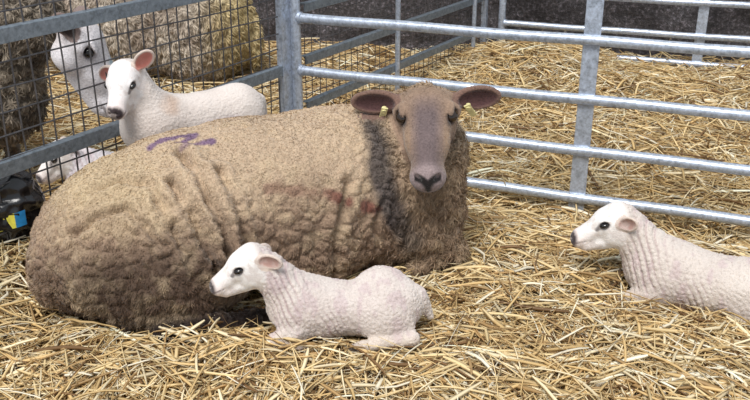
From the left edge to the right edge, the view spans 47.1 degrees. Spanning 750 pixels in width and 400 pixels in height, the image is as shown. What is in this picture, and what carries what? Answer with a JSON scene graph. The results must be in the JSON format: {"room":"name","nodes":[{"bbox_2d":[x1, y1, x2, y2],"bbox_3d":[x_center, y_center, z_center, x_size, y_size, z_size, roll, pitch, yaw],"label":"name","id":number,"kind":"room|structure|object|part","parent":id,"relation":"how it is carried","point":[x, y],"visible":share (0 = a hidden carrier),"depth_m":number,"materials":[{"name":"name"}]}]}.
{"room":"farm building","nodes":[
{"label":"farm building","id":0,"kind":"room"},
{"bbox_2d":[0,42,749,399],"bbox_3d":[-0.100,-0.335,4.069,7.000,0.287,6.000,0,22,0],"label":"floor","id":1,"kind":"structure","parent":0,"point":[60,121],"depth_m":3.22,"materials":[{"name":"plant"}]},
{"bbox_2d":[0,0,112,170],"bbox_3d":[-1.639,-0.444,3.202,1.720,0.865,0.584,9,23,20],"label":"ewe","id":2,"kind":"object","parent":1,"relation":"on","point":[22,72],"visible":0.62,"depth_m":2.90,"materials":[{"name":"fur"}]},
{"bbox_2d":[0,0,292,246],"bbox_3d":[-0.867,-0.249,2.698,0.035,1.150,2.085,12,25,27],"label":"hurdle","id":3,"kind":"object","parent":1,"relation":"on","point":[10,165],"visible":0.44,"depth_m":2.66,"materials":[{"name":"metal"}]},
{"bbox_3d":[-0.872,-0.543,2.571,0.028,0.043,2.065,12,25,27],"label":"rail","id":4,"kind":"part","parent":3,"relation":"part of","materials":[{"name":"grey metal"}]},
{"bbox_3d":[-0.872,-0.205,2.707,0.028,0.043,2.065,12,25,27],"label":"rail","id":5,"kind":"part","parent":3,"relation":"part of","materials":[{"name":"grey metal"}]},
{"bbox_3d":[-0.373,-0.579,3.518,0.035,1.150,0.060,12,25,27],"label":"post","id":6,"kind":"part","parent":3,"relation":"part of","materials":[{"name":"grey metal"}]},
{"bbox_2d":[48,0,264,84],"bbox_3d":[-1.462,-1.048,4.973,1.713,0.781,0.744,3,22,7],"label":"sheep","id":7,"kind":"object","parent":1,"relation":"on","point":[134,22],"visible":0.52,"depth_m":4.69},
{"bbox_2d":[0,38,466,249],"bbox_3d":[-1.744,-0.437,4.267,4.136,0.305,3.880,6,23,14],"label":"bedding","id":8,"kind":"object","parent":1,"relation":"on","point":[198,86],"visible":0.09,"depth_m":4.71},
{"bbox_2d":[0,171,44,249],"bbox_3d":[-1.146,0.012,2.550,0.341,0.289,0.249,0,22,0],"label":"plastic bag","id":9,"kind":"object","parent":8,"relation":"on","point":[23,199],"visible":0.72,"depth_m":2.47,"materials":[{"name":"black plastic"}]},
{"bbox_2d":[0,215,15,231],"bbox_3d":[-1.061,0.067,2.460,0.064,0.057,0.010,-7,23,-17],"label":"print","id":10,"kind":"object","parent":9,"relation":"attached to","point":[7,222],"depth_m":2.46},
{"bbox_2d":[14,210,26,227],"bbox_3d":[-1.017,0.054,2.469,0.030,0.050,0.004,-12,25,-28],"label":"print","id":11,"kind":"object","parent":9,"relation":"attached to","point":[20,221],"depth_m":2.47},
{"bbox_2d":[36,136,113,183],"bbox_3d":[-0.914,-0.119,3.102,0.576,0.251,0.236,-6,23,-15],"label":"lamb","id":12,"kind":"object","parent":8,"relation":"on","point":[69,168],"visible":0.09,"depth_m":3.00,"materials":[{"name":"fur"}]},
{"bbox_2d":[0,194,749,399],"bbox_3d":[0.179,0.216,2.645,2.938,0.324,2.466,0,22,0],"label":"bedding","id":13,"kind":"object","parent":1,"relation":"on","point":[484,315],"visible":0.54,"depth_m":2.17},
{"bbox_2d":[99,49,266,145],"bbox_3d":[-0.615,-0.238,2.872,0.604,0.602,0.203,-16,27,-34],"label":"lamb","id":14,"kind":"object","parent":13,"relation":"on","point":[142,109],"visible":0.45,"depth_m":2.71,"materials":[{"name":"fur"}]},
{"bbox_2d":[24,79,500,342],"bbox_3d":[-0.321,-0.013,2.501,1.347,0.630,0.631,-8,23,-19],"label":"ewe","id":15,"kind":"object","parent":13,"relation":"on","point":[136,238],"visible":0.94,"depth_m":2.33,"materials":[{"name":"fur"}]},
{"bbox_2d":[209,242,433,351],"bbox_3d":[-0.131,0.229,2.206,0.572,0.274,0.216,-1,22,-3],"label":"lamb","id":16,"kind":"object","parent":13,"relation":"on","point":[382,301],"visible":0.98,"depth_m":2.16,"materials":[{"name":"fur"}]},
{"bbox_2d":[570,201,749,331],"bbox_3d":[0.915,0.184,2.478,0.692,0.312,0.267,10,24,24],"label":"lamb","id":17,"kind":"object","parent":13,"relation":"on","point":[655,262],"visible":0.81,"depth_m":2.44,"materials":[{"name":"fur"}]},
{"bbox_2d":[300,0,487,107],"bbox_3d":[0.198,-0.921,4.463,0.050,1.080,2.020,12,25,27],"label":"hurdle","id":18,"kind":"object","parent":1,"relation":"on","point":[309,5],"visible":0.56,"depth_m":4.24,"materials":[{"name":"metal"}]},
{"bbox_3d":[0.191,-1.127,4.384,0.028,0.037,2.020,12,25,27],"label":"rail","id":19,"kind":"part","parent":18,"relation":"part of","materials":[{"name":"grey metal"}]},
{"bbox_3d":[0.191,-0.738,4.541,0.028,0.037,2.020,12,25,27],"label":"rail","id":20,"kind":"part","parent":18,"relation":"part of","materials":[{"name":"grey metal"}]},
{"bbox_3d":[0.191,-0.923,4.466,0.028,0.037,2.020,12,25,27],"label":"rail","id":21,"kind":"part","parent":18,"relation":"part of","materials":[{"name":"grey metal"}]},
{"bbox_3d":[0.674,-1.245,5.268,0.035,1.080,0.032,12,25,27],"label":"post","id":22,"kind":"part","parent":18,"relation":"part of","materials":[{"name":"grey metal"}]},
{"bbox_2d":[289,0,749,226],"bbox_3d":[0.792,-0.346,3.153,2.454,1.030,0.049,9,23,20],"label":"hurdle","id":23,"kind":"object","parent":1,"relation":"on","point":[592,39],"visible":0.74,"depth_m":3.18,"materials":[{"name":"silver metal"}]},
{"bbox_3d":[-0.321,-0.515,3.573,0.052,1.030,0.049,9,23,20],"label":"post","id":24,"kind":"part","parent":23,"relation":"part of","materials":[{"name":"grey metal"}]},
{"bbox_3d":[0.792,-0.568,3.063,2.411,0.045,0.040,9,23,20],"label":"rail","id":25,"kind":"part","parent":23,"relation":"part of","materials":[{"name":"grey metal"}]},
{"bbox_3d":[0.792,-0.367,3.144,2.410,0.046,0.040,9,23,20],"label":"rail","id":26,"kind":"part","parent":23,"relation":"part of","materials":[{"name":"silver metal"}]},
{"bbox_3d":[0.792,-0.184,3.218,2.410,0.047,0.040,9,23,20],"label":"rail","id":27,"kind":"part","parent":23,"relation":"part of","materials":[{"name":"silver metal"}]},
{"bbox_3d":[0.792,-0.009,3.288,2.410,0.046,0.040,9,23,20],"label":"rail","id":28,"kind":"part","parent":23,"relation":"part of","materials":[{"name":"silver metal"}]},
{"bbox_2d":[388,38,749,249],"bbox_3d":[1.140,-0.442,4.209,3.174,0.379,2.787,0,22,0],"label":"bedding","id":29,"kind":"object","parent":1,"relation":"on","point":[521,168],"visible":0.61,"depth_m":4.08,"materials":[{"name":"yellow plant"}]},
{"bbox_2d":[405,30,749,240],"bbox_3d":[1.127,-0.482,4.271,2.219,0.402,2.586,10,24,24],"label":"bedding","id":30,"kind":"object","parent":29,"relation":"on","point":[556,161],"visible":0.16,"depth_m":3.98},
{"bbox_2d":[497,0,749,69],"bbox_3d":[1.927,-1.075,4.871,2.484,0.960,0.046,8,23,19],"label":"hurdle","id":31,"kind":"object","parent":1,"relation":"on","point":[700,36],"visible":0.7,"depth_m":4.99,"materials":[{"name":"grey metal"}]},
{"bbox_3d":[0.789,-1.234,5.269,0.052,0.960,0.046,8,23,19],"label":"post","id":32,"kind":"part","parent":31,"relation":"part of","materials":[{"name":"grey metal"}]},
{"bbox_3d":[1.927,-0.935,4.927,2.440,0.045,0.038,8,23,19],"label":"rail","id":33,"kind":"part","parent":31,"relation":"part of","materials":[{"name":"grey metal"}]},
{"bbox_3d":[1.927,-0.785,4.988,2.440,0.044,0.038,8,23,19],"label":"rail","id":34,"kind":"part","parent":31,"relation":"part of","materials":[{"name":"grey metal"}]},
{"bbox_3d":[1.927,-1.110,4.857,2.440,0.045,0.038,8,23,19],"label":"rail","id":35,"kind":"part","parent":31,"relation":"part of","materials":[{"name":"grey metal"}]},
{"bbox_2d":[251,0,749,62],"bbox_3d":[-0.266,-1.777,5.681,8.076,2.100,0.359,6,23,14],"label":"wall","id":36,"kind":"structure","parent":0,"point":[676,18],"depth_m":5.39,"materials":[{"name":"concrete"}]}
]}

